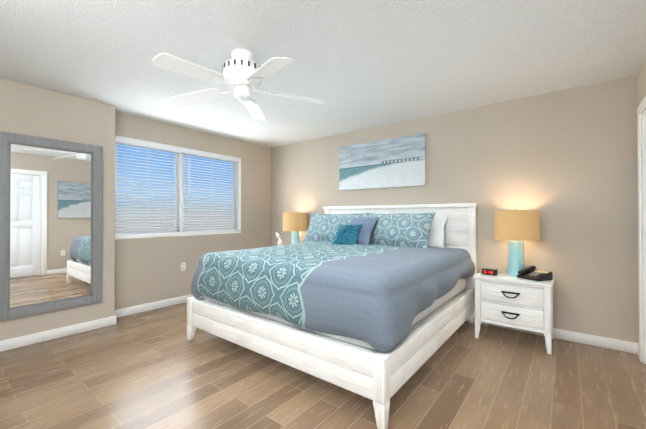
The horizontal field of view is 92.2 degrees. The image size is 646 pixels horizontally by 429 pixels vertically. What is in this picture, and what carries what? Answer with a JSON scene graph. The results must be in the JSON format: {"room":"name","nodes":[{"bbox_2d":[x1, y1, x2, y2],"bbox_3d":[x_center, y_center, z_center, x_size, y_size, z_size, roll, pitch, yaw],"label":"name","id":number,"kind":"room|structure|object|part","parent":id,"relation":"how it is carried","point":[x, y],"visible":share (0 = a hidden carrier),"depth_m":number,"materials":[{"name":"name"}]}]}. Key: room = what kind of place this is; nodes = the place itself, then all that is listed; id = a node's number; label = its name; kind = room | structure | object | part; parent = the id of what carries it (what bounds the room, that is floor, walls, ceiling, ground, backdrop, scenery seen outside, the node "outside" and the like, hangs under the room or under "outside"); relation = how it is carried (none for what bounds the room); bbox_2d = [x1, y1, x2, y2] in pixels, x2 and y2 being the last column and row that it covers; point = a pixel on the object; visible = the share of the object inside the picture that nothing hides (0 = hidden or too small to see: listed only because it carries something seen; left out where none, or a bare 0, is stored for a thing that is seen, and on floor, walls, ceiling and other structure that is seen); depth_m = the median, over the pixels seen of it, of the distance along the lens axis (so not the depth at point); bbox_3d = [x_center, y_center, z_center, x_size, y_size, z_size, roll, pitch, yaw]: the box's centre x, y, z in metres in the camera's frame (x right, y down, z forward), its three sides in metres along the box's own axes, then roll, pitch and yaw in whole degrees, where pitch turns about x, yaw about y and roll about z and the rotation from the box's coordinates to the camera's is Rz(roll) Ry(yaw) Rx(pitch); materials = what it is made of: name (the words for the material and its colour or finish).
{"room":"bedroom","nodes":[
{"label":"bedroom","id":0,"kind":"room"},
{"bbox_2d":[0,78,114,340],"bbox_3d":[-3.051,-0.002,2.737,0.240,2.440,2.060,0,0,38],"label":"wall","id":1,"kind":"structure","parent":0,"point":[29,110],"depth_m":3.15,"materials":[{"name":"paint"}]},
{"bbox_2d":[0,131,102,320],"bbox_3d":[-2.633,0.102,3.044,0.034,1.675,0.800,0,0,38],"label":"mirror","id":2,"kind":"object","parent":1,"relation":"attached to","point":[50,225],"visible":1,"depth_m":3.02,"materials":[{"name":"clear mirror"}]},
{"bbox_2d":[0,314,117,351],"bbox_3d":[-2.939,1.170,2.670,0.018,0.095,2.044,0,0,38],"label":"baseboard","id":3,"kind":"structure","parent":1,"relation":"attached to","point":[21,341],"depth_m":3.05,"materials":[{"name":"white wood"}]},
{"bbox_2d":[115,112,270,309],"bbox_3d":[-2.425,0.004,3.860,0.160,2.440,4.600,0,0,38],"label":"wall","id":4,"kind":"structure","parent":0,"point":[147,270],"depth_m":4.32,"materials":[{"name":"paint"}]},
{"bbox_2d":[115,294,193,316],"bbox_3d":[-1.734,1.181,4.594,0.014,0.095,2.500,0,0,38],"label":"baseboard","id":5,"kind":"structure","parent":4,"relation":"attached to","point":[122,312],"depth_m":3.99,"materials":[{"name":"white wood"}]},
{"bbox_2d":[115,135,240,239],"bbox_3d":[-1.976,-0.318,4.392,0.142,1.240,1.910,0,0,38],"label":"window","id":6,"kind":"structure","parent":4,"relation":"in","point":[179,229],"depth_m":4.32,"materials":[{"name":"white plastic"}]},
{"bbox_2d":[181,262,185,270],"bbox_3d":[-1.946,0.727,4.331,0.008,0.115,0.070,0,0,38],"label":"outlet","id":7,"kind":"object","parent":4,"relation":"attached to","point":[183,266],"visible":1,"depth_m":4.33,"materials":[{"name":"white plastic"}]},
{"bbox_2d":[0,302,645,428],"bbox_3d":[-0.513,1.276,2.353,5.300,0.120,5.200,0,0,38],"label":"floor","id":8,"kind":"structure","parent":0,"point":[153,369],"depth_m":2.20,"materials":[{"name":"brown wood"}]},
{"bbox_2d":[187,203,477,428],"bbox_3d":[0.184,0.546,3.281,2.205,1.350,2.254,0,0,38],"label":"bed","id":9,"kind":"object","parent":8,"relation":"on","point":[375,304],"visible":1,"depth_m":2.40,"materials":[{"name":"blue fabric"}]},
{"bbox_2d":[191,242,474,351],"bbox_3d":[0.184,0.587,3.239,2.158,0.487,2.176,0,0,38],"label":"comforter","id":10,"kind":"object","parent":9,"relation":"on","point":[370,295],"depth_m":2.32,"materials":[{"name":"fabric"}]},
{"bbox_3d":[0.206,0.644,3.274,1.970,0.425,2.090,0,0,38],"label":"mattress","id":11,"kind":"part","parent":9,"relation":"part of","materials":[{"name":"white fabric"}]},
{"bbox_2d":[473,270,553,354],"bbox_3d":[1.872,0.910,3.055,0.634,0.620,0.476,0,0,38],"label":"nightstand","id":12,"kind":"object","parent":8,"relation":"on","point":[504,298],"visible":0.88,"depth_m":2.88,"materials":[{"name":"white wood"}]},
{"bbox_2d":[482,268,497,275],"bbox_3d":[1.667,0.571,3.112,0.077,0.058,0.125,0,0,-40],"label":"alarm clock","id":13,"kind":"object","parent":12,"relation":"on","point":[489,271],"visible":1,"depth_m":3.08,"materials":[{"name":"black plastic"}]},
{"bbox_2d":[494,209,539,275],"bbox_3d":[1.932,0.273,3.111,0.394,0.655,0.394,0,0,38],"label":"lamp","id":14,"kind":"object","parent":12,"relation":"on","point":[516,228],"visible":0.96,"depth_m":2.98,"materials":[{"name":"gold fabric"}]},
{"bbox_2d":[517,265,552,281],"bbox_3d":[1.966,0.546,2.909,0.213,0.107,0.219,0,0,-24],"label":"telephone","id":15,"kind":"object","parent":12,"relation":"on","point":[531,272],"visible":1,"depth_m":2.87,"materials":[{"name":"black plastic"}]},
{"bbox_3d":[-0.481,0.920,4.900,0.634,0.620,0.476,0,0,38],"label":"nightstand","id":16,"kind":"object","parent":8,"relation":"on","visible":0},
{"bbox_2d":[276,232,281,245],"bbox_3d":[-0.686,0.447,4.895,0.157,0.328,0.134,0,0,38],"label":"seahorse figurine","id":17,"kind":"object","parent":16,"relation":"on","point":[279,240],"visible":0.6,"depth_m":4.88,"materials":[{"name":"white ceramic"}]},
{"bbox_2d":[283,212,306,244],"bbox_3d":[-0.445,0.283,4.974,0.394,0.655,0.394,0,0,38],"label":"lamp","id":18,"kind":"object","parent":16,"relation":"on","point":[295,223],"visible":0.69,"depth_m":4.82,"materials":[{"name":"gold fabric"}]},
{"bbox_2d":[0,0,645,147],"bbox_3d":[-0.513,-1.284,2.368,5.300,0.120,5.200,0,0,38],"label":"ceiling","id":19,"kind":"structure","parent":0,"point":[355,65],"depth_m":2.35,"materials":[{"name":"white paint"}]},
{"bbox_2d":[152,49,324,120],"bbox_3d":[-0.638,-1.025,2.343,1.265,0.398,1.225,0,0,38],"label":"ceiling fan","id":20,"kind":"object","parent":19,"relation":"hanging from","point":[243,75],"visible":1,"depth_m":2.27,"materials":[{"name":"white plastic"}]},
{"bbox_2d":[271,75,638,342],"bbox_3d":[0.956,0.007,4.234,5.020,2.440,0.160,0,0,38],"label":"wall","id":21,"kind":"structure","parent":0,"point":[564,162],"depth_m":3.13,"materials":[{"name":"paint"}]},
{"bbox_2d":[339,133,425,189],"bbox_3d":[0.762,-0.686,4.259,1.290,0.645,0.037,0,0,38],"label":"framed picture","id":22,"kind":"object","parent":21,"relation":"attached to","point":[395,162],"visible":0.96,"depth_m":4.18,"materials":[{"name":"paper"}]},
{"bbox_2d":[466,319,638,356],"bbox_3d":[0.894,1.179,4.148,4.700,0.095,0.040,0,0,38],"label":"baseboard","id":23,"kind":"structure","parent":21,"relation":"attached to","point":[577,337],"depth_m":2.90,"materials":[{"name":"white wood"}]},
{"bbox_2d":[637,59,645,243],"bbox_3d":[1.400,-0.013,0.861,0.160,2.440,4.600,0,0,38],"label":"wall","id":24,"kind":"structure","parent":0,"point":[641,85],"depth_m":2.57,"materials":[{"name":"paint"}]},
{"bbox_2d":[637,96,645,363],"bbox_3d":[2.420,0.155,2.208,0.138,2.120,0.960,0,0,38],"label":"door frame","id":25,"kind":"structure","parent":24,"relation":"in","point":[641,126],"depth_m":2.56,"materials":[{"name":"white wood"}]},
{"label":"outside","id":26,"kind":"structure","parent":0,"visible":0},
{"bbox_2d":[115,143,232,231],"bbox_3d":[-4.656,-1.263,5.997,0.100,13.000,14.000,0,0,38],"label":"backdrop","id":27,"kind":"structure","parent":26,"point":[171,155],"depth_m":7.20,"materials":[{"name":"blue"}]}
]}

